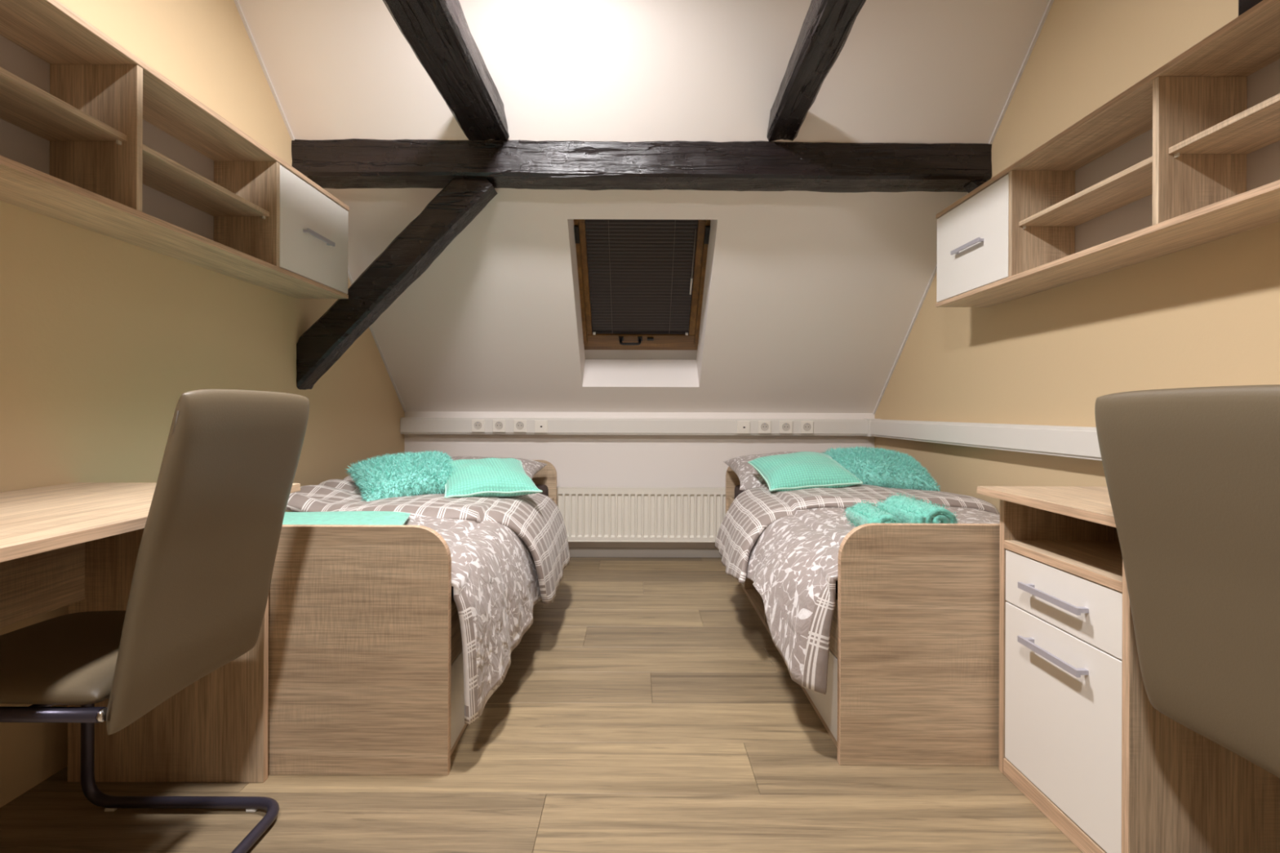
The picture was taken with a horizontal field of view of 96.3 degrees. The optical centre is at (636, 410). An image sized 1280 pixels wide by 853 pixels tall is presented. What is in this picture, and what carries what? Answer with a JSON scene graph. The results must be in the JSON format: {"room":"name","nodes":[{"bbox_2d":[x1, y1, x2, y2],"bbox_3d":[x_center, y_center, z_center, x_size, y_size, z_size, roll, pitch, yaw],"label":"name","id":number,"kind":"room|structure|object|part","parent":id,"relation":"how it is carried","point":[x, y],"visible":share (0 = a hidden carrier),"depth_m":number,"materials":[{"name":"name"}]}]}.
{"room":"dormitory bedroom","nodes":[
{"label":"dormitory bedroom","id":0,"kind":"room"},
{"bbox_2d":[0,0,404,808],"bbox_3d":[-1.599,-0.416,0.150,0.120,2.760,7.500,0,0,0],"label":"wall","id":1,"kind":"structure","parent":0,"point":[102,337],"depth_m":1.78,"materials":[{"name":"beige paint"}]},
{"bbox_2d":[0,0,349,298],"bbox_3d":[-1.409,-0.715,1.754,0.259,0.417,1.680,0,0,0],"label":"wall shelf","id":2,"kind":"object","parent":1,"relation":"attached to","point":[94,137],"visible":1,"depth_m":1.60,"materials":[{"name":"brown wood"}]},
{"bbox_3d":[-1.432,-0.712,1.214,0.203,0.016,0.561,0,0,0],"label":"shelf","id":3,"kind":"part","parent":2,"relation":"part of","materials":[{"name":"brown wood"}]},
{"bbox_3d":[-1.536,-0.715,1.747,0.004,0.381,1.658,0,0,0],"label":"panel","id":4,"kind":"part","parent":2,"relation":"part of","materials":[{"name":"grey"}]},
{"bbox_3d":[-1.432,-0.712,1.795,0.203,0.016,0.560,0,0,0],"label":"shelf","id":5,"kind":"part","parent":2,"relation":"part of","materials":[{"name":"brown wood"}]},
{"bbox_3d":[-1.314,-0.714,2.344,0.018,0.374,0.494,0,0,0],"label":"door","id":6,"kind":"part","parent":2,"relation":"part of","materials":[{"name":"white laminate"}]},
{"bbox_3d":[-1.292,-0.704,2.332,0.026,0.015,0.195,0,0,0],"label":"handle","id":7,"kind":"part","parent":2,"relation":"part of","materials":[{"name":"silver metal"}]},
{"bbox_2d":[233,0,406,412],"bbox_3d":[-1.532,-0.843,2.925,0.012,1.706,1.749,0,0,0],"label":"trim","id":8,"kind":"structure","parent":1,"relation":"attached to","point":[237,2],"depth_m":2.44,"materials":[{"name":"white"}]},
{"bbox_2d":[296,177,497,390],"bbox_3d":[-1.097,-0.614,2.656,0.879,1.039,0.141,0,0,0],"label":"diagonal brace","id":9,"kind":"object","parent":1,"relation":"attached to","point":[414,250],"visible":0.98,"depth_m":2.59,"materials":[{"name":"black wood"}]},
{"bbox_2d":[291,138,991,193],"bbox_3d":[0.046,-1.098,2.636,3.166,0.238,0.183,0,0,0],"label":"cross beam","id":10,"kind":"structure","parent":1,"relation":"attached to","point":[346,163],"depth_m":2.55,"materials":[{"name":"black wood"}]},
{"bbox_2d":[0,557,1082,852],"bbox_3d":[0.015,1.020,0.100,3.319,0.100,7.600,0,0,0],"label":"floor","id":11,"kind":"structure","parent":0,"point":[650,706],"depth_m":1.48,"materials":[{"name":"brown wood"}]},
{"bbox_2d":[0,482,300,782],"bbox_3d":[-1.234,0.582,0.848,0.615,0.767,1.455,0,0,0],"label":"desk","id":12,"kind":"object","parent":11,"relation":"on","point":[76,545],"visible":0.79,"depth_m":1.49,"materials":[{"name":"brown wood"}]},
{"bbox_3d":[-1.440,0.354,0.833,0.018,0.270,1.309,0,0,0],"label":"modesty panel","id":13,"kind":"part","parent":12,"relation":"part of","materials":[{"name":"brown wood"}]},
{"bbox_3d":[-1.223,0.593,1.496,0.509,0.745,0.018,0,0,0],"label":"panel","id":14,"kind":"part","parent":12,"relation":"part of","materials":[{"name":"brown wood"}]},
{"bbox_2d":[0,389,309,852],"bbox_3d":[-1.068,0.461,1.191,0.578,1.009,0.413,0,0,0],"label":"chair","id":15,"kind":"object","parent":11,"relation":"on","point":[199,591],"visible":1,"depth_m":1.12,"materials":[{"name":"brown leather"}]},
{"bbox_3d":[-1.142,0.490,1.180,0.430,0.055,0.390,0,0,0],"label":"seat","id":16,"kind":"part","parent":15,"relation":"part of","materials":[{"name":"brown leather"}]},
{"bbox_3d":[-1.090,0.738,1.191,0.500,0.443,0.413,0,0,0],"label":"frame","id":17,"kind":"part","parent":15,"relation":"part of","materials":[{"name":"grey metal"}]},
{"bbox_3d":[-0.858,0.263,1.180,0.159,0.611,0.390,0,0,0],"label":"backrest","id":18,"kind":"part","parent":15,"relation":"part of","materials":[{"name":"brown leather"}]},
{"bbox_2d":[267,460,556,775],"bbox_3d":[-0.977,0.636,2.547,0.955,0.660,2.056,0,0,0],"label":"bed","id":19,"kind":"object","parent":11,"relation":"on","point":[366,663],"visible":0.44,"depth_m":1.52,"materials":[{"name":"brown wood"}]},
{"bbox_3d":[-0.977,0.636,1.530,0.955,0.660,0.022,0,0,0],"label":"footboard","id":20,"kind":"part","parent":19,"relation":"part of","materials":[{"name":"brown wood"}]},
{"bbox_3d":[-0.526,0.828,1.791,0.017,0.236,0.494,0,0,0],"label":"drawer","id":21,"kind":"part","parent":19,"relation":"part of","materials":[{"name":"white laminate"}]},
{"bbox_3d":[-0.978,0.956,2.547,0.915,0.020,2.012,0,0,0],"label":"board","id":22,"kind":"part","parent":19,"relation":"part of","materials":[{"name":"brown wood"}]},
{"bbox_2d":[451,484,548,596],"bbox_3d":[-0.987,0.550,2.547,0.885,0.197,1.996,0,0,0],"label":"mattress","id":23,"kind":"object","parent":19,"relation":"on","point":[543,487],"visible":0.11,"depth_m":3.41,"materials":[{"name":"grey"}]},
{"bbox_2d":[285,475,569,724],"bbox_3d":[-0.892,0.571,2.249,1.136,0.542,1.429,0,0,0],"label":"duvet","id":24,"kind":"object","parent":23,"relation":"on","point":[508,555],"visible":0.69,"depth_m":2.04,"materials":[{"name":"grey fabric"}]},
{"bbox_2d":[282,511,410,524],"bbox_3d":[-1.081,0.360,1.802,0.761,0.040,0.385,0,0,-3],"label":"folded towel","id":25,"kind":"object","parent":24,"relation":"on","point":[339,517],"visible":0.3,"depth_m":1.84,"materials":[{"name":"teal fabric"}]},
{"bbox_2d":[344,449,457,501],"bbox_3d":[-1.006,0.295,2.540,0.481,0.233,0.471,0,0,-34],"label":"fluffy cushion","id":26,"kind":"object","parent":24,"relation":"on","point":[409,473],"visible":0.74,"depth_m":2.42,"materials":[{"name":"green fur"}]},
{"bbox_2d":[444,457,542,497],"bbox_3d":[-0.671,0.298,2.560,0.408,0.159,0.396,0,0,-25],"label":"cushion","id":27,"kind":"object","parent":24,"relation":"on","point":[486,477],"visible":0.82,"depth_m":2.45,"materials":[{"name":"green fabric"}]},
{"bbox_2d":[449,456,546,479],"bbox_3d":[-0.931,0.363,3.200,0.780,0.193,0.545,0,0,0],"label":"pillow","id":28,"kind":"object","parent":23,"relation":"on","point":[531,468],"visible":0.15,"depth_m":3.29,"materials":[{"name":"grey fabric"}]},
{"bbox_3d":[-0.525,0.622,2.547,0.020,0.168,2.012,0,0,0],"label":"rail","id":29,"kind":"part","parent":19,"relation":"part of","materials":[{"name":"brown wood"}]},
{"bbox_3d":[-0.977,0.636,3.564,0.955,0.660,0.022,0,0,0],"label":"headboard","id":30,"kind":"part","parent":19,"relation":"part of","materials":[{"name":"brown wood"}]},
{"bbox_2d":[725,466,999,765],"bbox_3d":[1.035,0.644,2.585,0.955,0.660,2.030,0,0,0],"label":"bed","id":31,"kind":"object","parent":11,"relation":"on","point":[913,679],"visible":0.48,"depth_m":1.57,"materials":[{"name":"brown wood"}]},
{"bbox_3d":[1.035,0.644,3.589,0.955,0.660,0.022,0,0,0],"label":"headboard","id":32,"kind":"part","parent":31,"relation":"part of","materials":[{"name":"brown wood"}]},
{"bbox_3d":[0.584,0.626,2.585,0.020,0.168,1.986,0,0,0],"label":"rail","id":33,"kind":"part","parent":31,"relation":"part of","materials":[{"name":"brown wood"}]},
{"bbox_2d":[734,484,837,594],"bbox_3d":[1.045,0.557,2.585,0.885,0.197,1.970,0,0,0],"label":"mattress","id":34,"kind":"object","parent":31,"relation":"on","point":[737,491],"visible":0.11,"depth_m":3.43,"materials":[{"name":"grey fabric"}]},
{"bbox_2d":[722,451,825,491],"bbox_3d":[0.929,0.349,3.240,0.803,0.218,0.552,0,0,0],"label":"pillow","id":35,"kind":"object","parent":34,"relation":"on","point":[748,477],"visible":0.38,"depth_m":3.19,"materials":[{"name":"grey fabric"}]},
{"bbox_2d":[715,483,999,694],"bbox_3d":[0.940,0.565,2.305,1.142,0.438,1.460,0,0,0],"label":"duvet","id":36,"kind":"object","parent":34,"relation":"on","point":[788,543],"visible":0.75,"depth_m":2.04,"materials":[{"name":"grey fabric"}]},
{"bbox_2d":[747,451,862,491],"bbox_3d":[0.819,0.305,2.840,0.452,0.191,0.375,0,0,-4],"label":"cushion","id":37,"kind":"object","parent":36,"relation":"on","point":[801,470],"visible":0.96,"depth_m":2.71,"materials":[{"name":"green fabric"}]},
{"bbox_2d":[842,500,904,527],"bbox_3d":[0.740,0.344,1.800,0.130,0.104,0.268,0,0,0],"label":"rolled towel","id":38,"kind":"object","parent":36,"relation":"on","point":[860,513],"visible":0.73,"depth_m":1.77,"materials":[{"name":"teal fabric"}]},
{"bbox_2d":[822,445,941,491],"bbox_3d":[1.219,0.305,2.900,0.504,0.254,0.425,0,0,6],"label":"fluffy cushion","id":39,"kind":"object","parent":36,"relation":"on","point":[880,467],"visible":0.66,"depth_m":2.77,"materials":[{"name":"green fur"}]},
{"bbox_2d":[876,493,958,523],"bbox_3d":[0.866,0.330,1.790,0.148,0.123,0.287,0,0,-3],"label":"rolled towel","id":40,"kind":"object","parent":36,"relation":"on","point":[909,510],"visible":0.66,"depth_m":1.71,"materials":[{"name":"teal fabric"}]},
{"bbox_3d":[1.034,0.964,2.585,0.915,0.020,1.986,0,0,0],"label":"board","id":41,"kind":"part","parent":31,"relation":"part of","materials":[{"name":"brown wood"}]},
{"bbox_3d":[0.582,0.832,1.842,0.017,0.236,0.494,0,0,0],"label":"drawer","id":42,"kind":"part","parent":31,"relation":"part of","materials":[{"name":"brown wood"}]},
{"bbox_3d":[1.035,0.644,1.581,0.955,0.660,0.022,0,0,0],"label":"footboard","id":43,"kind":"part","parent":31,"relation":"part of","materials":[{"name":"brown wood"}]},
{"bbox_2d":[977,485,1279,852],"bbox_3d":[1.253,0.591,0.896,0.642,0.767,1.352,0,0,0],"label":"desk","id":44,"kind":"object","parent":11,"relation":"on","point":[1082,736],"visible":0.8,"depth_m":1.25,"materials":[{"name":"brown wood"}]},
{"bbox_3d":[0.970,0.572,1.340,0.030,0.015,0.194,0,0,0],"label":"handle","id":45,"kind":"part","parent":44,"relation":"part of","materials":[{"name":"silver metal"}]},
{"bbox_3d":[0.970,0.437,1.340,0.030,0.015,0.194,0,0,0],"label":"handle","id":46,"kind":"part","parent":44,"relation":"part of","materials":[{"name":"silver metal"}]},
{"bbox_3d":[0.993,0.719,1.347,0.018,0.416,0.369,0,0,0],"label":"door","id":47,"kind":"part","parent":44,"relation":"part of","materials":[{"name":"white laminate"}]},
{"bbox_2d":[1004,540,1122,591],"bbox_3d":[1.256,0.359,1.347,0.545,0.022,0.374,0,0,0],"label":"shelf","id":48,"kind":"object","parent":44,"relation":"attached to","point":[1095,564],"depth_m":1.37,"materials":[{"name":"brown wood"}]},
{"bbox_3d":[0.994,0.439,1.347,0.018,0.136,0.369,0,0,0],"label":"drawer","id":49,"kind":"part","parent":44,"relation":"part of","materials":[{"name":"white laminate"}]},
{"bbox_2d":[1094,384,1279,778],"bbox_3d":[1.121,0.470,0.869,0.579,1.009,0.418,0,0,0],"label":"chair","id":50,"kind":"object","parent":11,"relation":"on","point":[1192,475],"visible":1,"depth_m":0.89,"materials":[{"name":"brown leather"}]},
{"bbox_2d":[404,411,875,548],"bbox_3d":[0.017,0.490,3.850,3.119,0.960,0.100,0,0,0],"label":"wall","id":51,"kind":"structure","parent":0,"point":[578,460],"depth_m":3.80,"materials":[{"name":"white paint"}]},
{"bbox_2d":[400,417,867,435],"bbox_3d":[-0.017,0.104,3.764,3.049,0.108,0.072,0,0,0],"label":"duct","id":52,"kind":"object","parent":51,"relation":"attached to","point":[408,425],"visible":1,"depth_m":3.73,"materials":[{"name":"white plastic"}]},
{"bbox_2d":[471,419,484,431],"bbox_3d":[-1.031,0.098,3.721,0.082,0.082,0.014,0,0,0],"label":"power socket","id":53,"kind":"object","parent":52,"relation":"attached to","point":[477,425],"visible":1,"depth_m":3.72,"materials":[{"name":"white plastic"}]},
{"bbox_2d":[493,419,505,431],"bbox_3d":[-0.895,0.099,3.721,0.082,0.082,0.014,0,0,0],"label":"power socket","id":54,"kind":"object","parent":52,"relation":"attached to","point":[499,425],"visible":1,"depth_m":3.72,"materials":[{"name":"white plastic"}]},
{"bbox_2d":[513,419,526,432],"bbox_3d":[-0.759,0.099,3.721,0.082,0.082,0.014,0,0,0],"label":"power socket","id":55,"kind":"object","parent":52,"relation":"attached to","point":[519,425],"visible":1,"depth_m":3.72,"materials":[{"name":"white plastic"}]},
{"bbox_2d":[534,420,547,432],"bbox_3d":[-0.623,0.103,3.721,0.082,0.082,0.014,0,0,0],"label":"socket","id":56,"kind":"object","parent":52,"relation":"attached to","point":[540,426],"visible":1,"depth_m":3.71,"materials":[{"name":"white plastic"}]},
{"bbox_2d":[737,421,750,433],"bbox_3d":[0.694,0.108,3.721,0.082,0.082,0.014,0,0,0],"label":"socket","id":57,"kind":"object","parent":52,"relation":"attached to","point":[743,427],"visible":1,"depth_m":3.72,"materials":[{"name":"white plastic"}]},
{"bbox_2d":[758,421,770,433],"bbox_3d":[0.830,0.107,3.721,0.082,0.082,0.014,0,0,0],"label":"power socket","id":58,"kind":"object","parent":52,"relation":"attached to","point":[764,427],"visible":1,"depth_m":3.72,"materials":[{"name":"white plastic"}]},
{"bbox_2d":[779,421,792,433],"bbox_3d":[0.969,0.108,3.721,0.082,0.082,0.014,0,0,0],"label":"power socket","id":59,"kind":"object","parent":52,"relation":"attached to","point":[785,427],"visible":1,"depth_m":3.72,"materials":[{"name":"white plastic"}]},
{"bbox_2d":[800,421,813,433],"bbox_3d":[1.105,0.108,3.721,0.082,0.082,0.014,0,0,0],"label":"power socket","id":60,"kind":"object","parent":52,"relation":"attached to","point":[806,427],"visible":1,"depth_m":3.72,"materials":[{"name":"white plastic"}]},
{"bbox_2d":[556,486,725,542],"bbox_3d":[0.017,0.669,3.732,1.248,0.345,0.137,0,0,0],"label":"radiator","id":61,"kind":"object","parent":51,"relation":"attached to","point":[591,513],"visible":0.79,"depth_m":3.67,"materials":[{"name":"white metal"}]},
{"bbox_2d":[556,486,725,489],"bbox_3d":[0.018,0.499,3.693,1.240,0.005,0.058,0,0,0],"label":"grille","id":62,"kind":"object","parent":61,"relation":"attached to","point":[557,487],"depth_m":3.66,"materials":[{"name":"white metal"}]},
{"bbox_2d":[568,547,722,557],"bbox_3d":[0.015,0.940,3.793,3.119,0.060,0.014,0,0,0],"label":"baseboard","id":63,"kind":"structure","parent":51,"relation":"attached to","point":[574,552],"depth_m":3.79,"materials":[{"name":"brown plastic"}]},
{"bbox_2d":[238,0,1049,413],"bbox_3d":[0.022,-0.947,0.205,3.119,1.915,7.609,0,0,0],"label":"ceiling","id":64,"kind":"structure","parent":0,"point":[811,300],"depth_m":2.72,"materials":[{"name":"white paint"}]},
{"bbox_2d":[382,0,509,140],"bbox_3d":[-0.663,-1.265,-0.500,0.200,0.127,6.200,0,0,0],"label":"joist","id":65,"kind":"object","parent":64,"relation":"attached to","point":[437,32],"visible":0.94,"depth_m":1.99,"materials":[{"name":"black wood"}]},
{"bbox_2d":[573,218,711,359],"bbox_3d":[0.028,-0.775,3.406,0.741,0.870,0.869,0,0,0],"label":"window","id":66,"kind":"structure","parent":64,"relation":"attached to","point":[597,346],"depth_m":3.67,"materials":[{"name":"brown wood"}]},
{"bbox_3d":[0.026,-0.478,3.705,0.689,0.083,0.084,0,0,0],"label":"sash rail","id":67,"kind":"part","parent":66,"relation":"part of","materials":[{"name":"brown wood"}]},
{"bbox_3d":[0.026,-0.441,3.760,0.741,0.084,0.083,0,0,0],"label":"frame rail","id":68,"kind":"part","parent":66,"relation":"part of","materials":[{"name":"brown wood"}]},
{"bbox_2d":[585,218,697,335],"bbox_3d":[0.025,-0.801,3.353,0.619,0.634,0.651,0,0,0],"label":"window blind","id":69,"kind":"object","parent":66,"relation":"attached to","point":[637,285],"visible":0.84,"depth_m":3.37,"materials":[{"name":"grey"}]},
{"bbox_3d":[-0.155,-0.803,3.345,0.002,0.619,0.635,0,0,0],"label":"ladder cord","id":70,"kind":"part","parent":69,"relation":"part of","materials":[{"name":"black fabric"}]},
{"bbox_3d":[0.023,-0.499,3.670,0.619,0.018,0.018,0,0,0],"label":"rail","id":71,"kind":"part","parent":69,"relation":"part of","materials":[{"name":"grey metal"}]},
{"bbox_3d":[0.208,-0.801,3.345,0.002,0.619,0.635,0,0,0],"label":"ladder cord","id":72,"kind":"part","parent":69,"relation":"part of","materials":[{"name":"black fabric"}]},
{"bbox_3d":[0.025,-0.807,3.389,0.626,0.605,0.620,0,0,0],"label":"pane","id":73,"kind":"part","parent":66,"relation":"part of","materials":[{"name":"black glass"}]},
{"bbox_2d":[766,0,866,141],"bbox_3d":[0.545,-1.254,-0.500,0.143,0.115,6.203,0,0,2],"label":"joist","id":74,"kind":"object","parent":64,"relation":"attached to","point":[827,25],"visible":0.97,"depth_m":1.98,"materials":[{"name":"black wood"}]},
{"bbox_2d":[874,0,1279,512],"bbox_3d":[1.640,-0.404,0.150,0.120,2.760,7.500,0,0,0],"label":"wall","id":75,"kind":"structure","parent":0,"point":[1207,314],"depth_m":2.04,"materials":[{"name":"beige paint"}]},
{"bbox_2d":[872,0,1053,413],"bbox_3d":[1.575,-0.831,2.925,0.012,1.706,1.749,0,0,0],"label":"trim","id":76,"kind":"structure","parent":75,"relation":"attached to","point":[1051,2],"depth_m":2.49,"materials":[{"name":"white"}]},
{"bbox_2d":[864,418,1102,461],"bbox_3d":[1.540,0.110,1.600,0.076,0.116,4.400,0,0,0],"label":"duct","id":77,"kind":"object","parent":75,"relation":"attached to","point":[1072,442],"visible":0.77,"depth_m":2.38,"materials":[{"name":"white plastic"}]},
{"bbox_2d":[935,0,1279,307],"bbox_3d":[1.451,-0.674,1.738,0.259,0.417,1.680,0,0,0],"label":"wall shelf","id":78,"kind":"object","parent":75,"relation":"attached to","point":[1187,156],"visible":1,"depth_m":1.65,"materials":[{"name":"brown wood"}]},
{"bbox_3d":[1.335,-0.664,2.316,0.026,0.015,0.195,0,0,0],"label":"handle","id":79,"kind":"part","parent":78,"relation":"part of","materials":[{"name":"silver metal"}]},
{"bbox_3d":[1.357,-0.674,2.328,0.018,0.374,0.494,0,0,0],"label":"door","id":80,"kind":"part","parent":78,"relation":"part of","materials":[{"name":"white laminate"}]},
{"bbox_3d":[1.474,-0.670,1.779,0.203,0.016,0.560,0,0,0],"label":"shelf","id":81,"kind":"part","parent":78,"relation":"part of","materials":[{"name":"brown wood"}]},
{"bbox_3d":[1.579,-0.673,1.731,0.004,0.381,1.658,0,0,0],"label":"panel","id":82,"kind":"part","parent":78,"relation":"part of","materials":[{"name":"brown wood"}]},
{"bbox_3d":[1.474,-0.670,1.198,0.203,0.016,0.561,0,0,0],"label":"shelf","id":83,"kind":"part","parent":78,"relation":"part of","materials":[{"name":"brown wood"}]},
{"bbox_2d":[1238,0,1262,16],"bbox_3d":[1.519,-1.003,1.175,0.110,0.242,0.450,0,0,0],"label":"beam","id":84,"kind":"structure","parent":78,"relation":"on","point":[1243,5],"depth_m":1.38,"materials":[{"name":"black wood"}]}
]}

